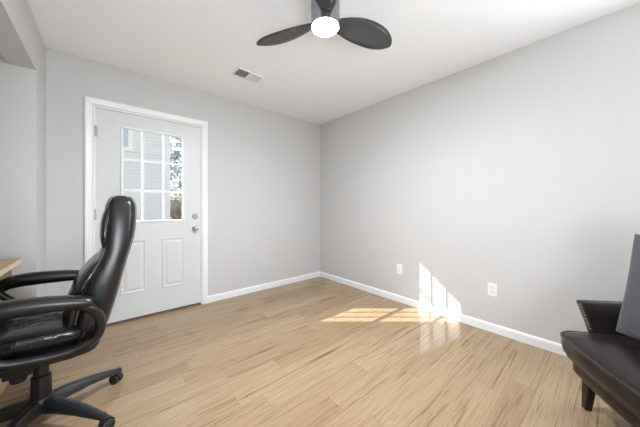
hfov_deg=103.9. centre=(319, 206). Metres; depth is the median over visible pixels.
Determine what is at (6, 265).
desk
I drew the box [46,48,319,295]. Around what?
wall
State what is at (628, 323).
throw pillow
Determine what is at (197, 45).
ceiling
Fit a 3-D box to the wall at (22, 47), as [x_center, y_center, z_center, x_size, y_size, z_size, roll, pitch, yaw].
[-0.974,-0.102,0.446,0.136,2.440,4.200,0,0,-41]
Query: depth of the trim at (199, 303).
2.55 m
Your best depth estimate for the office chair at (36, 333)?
1.23 m
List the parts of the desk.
drawer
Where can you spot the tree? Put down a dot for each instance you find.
(176, 155)
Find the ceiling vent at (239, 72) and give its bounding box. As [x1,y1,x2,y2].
[231,67,263,82]
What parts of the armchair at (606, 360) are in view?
leg, arm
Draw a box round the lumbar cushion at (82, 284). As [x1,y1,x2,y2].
[62,251,99,325]
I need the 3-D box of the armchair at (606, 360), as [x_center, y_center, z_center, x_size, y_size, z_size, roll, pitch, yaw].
[1.590,0.653,0.941,0.808,0.930,0.906,0,0,13]
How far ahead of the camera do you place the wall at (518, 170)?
2.16 m
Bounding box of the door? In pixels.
[94,107,200,324]
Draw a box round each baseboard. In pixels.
[208,271,319,302]
[320,271,566,356]
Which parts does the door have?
embossed panel, glazing frame, embossed panel, knob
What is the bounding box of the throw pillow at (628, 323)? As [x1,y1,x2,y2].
[616,234,639,339]
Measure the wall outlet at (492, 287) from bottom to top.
0.118 m
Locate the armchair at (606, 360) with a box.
[560,300,639,426]
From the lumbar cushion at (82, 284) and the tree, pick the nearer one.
the lumbar cushion at (82, 284)
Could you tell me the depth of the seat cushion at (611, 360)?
1.12 m
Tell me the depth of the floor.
1.69 m
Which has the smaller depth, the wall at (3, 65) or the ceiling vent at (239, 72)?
the wall at (3, 65)
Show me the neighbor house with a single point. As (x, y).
(131, 139)
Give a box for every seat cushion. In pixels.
[0,311,84,359]
[561,332,639,415]
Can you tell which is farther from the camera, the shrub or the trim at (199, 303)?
the shrub
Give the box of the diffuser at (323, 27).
[312,18,338,36]
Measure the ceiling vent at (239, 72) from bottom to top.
0.010 m
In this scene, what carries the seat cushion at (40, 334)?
on the office chair at (36, 333)
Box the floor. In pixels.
[0,276,632,426]
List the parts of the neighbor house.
corner trim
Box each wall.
[0,0,45,298]
[0,54,6,259]
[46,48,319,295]
[320,2,639,343]
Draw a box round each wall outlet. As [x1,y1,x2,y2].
[397,264,401,274]
[488,282,496,296]
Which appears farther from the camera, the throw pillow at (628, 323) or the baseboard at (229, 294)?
the baseboard at (229, 294)
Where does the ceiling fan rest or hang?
hanging from the ceiling
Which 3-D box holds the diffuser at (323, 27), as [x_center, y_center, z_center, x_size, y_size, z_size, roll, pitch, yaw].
[0.031,-1.035,1.456,0.153,0.022,0.153,0,0,-40]
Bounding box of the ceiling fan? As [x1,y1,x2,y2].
[256,0,391,49]
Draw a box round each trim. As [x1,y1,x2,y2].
[85,96,207,303]
[106,303,200,326]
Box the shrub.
[170,195,181,218]
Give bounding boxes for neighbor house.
[123,129,169,220]
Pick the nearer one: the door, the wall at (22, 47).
the wall at (22, 47)
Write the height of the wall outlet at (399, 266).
0.118 m
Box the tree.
[170,137,181,213]
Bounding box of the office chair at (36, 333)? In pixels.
[0,196,136,426]
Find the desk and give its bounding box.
[0,258,21,396]
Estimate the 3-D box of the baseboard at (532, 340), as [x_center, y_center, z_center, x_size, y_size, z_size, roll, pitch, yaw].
[1.363,1.080,2.433,0.014,0.076,4.186,0,0,-41]
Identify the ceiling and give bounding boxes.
[28,0,639,124]

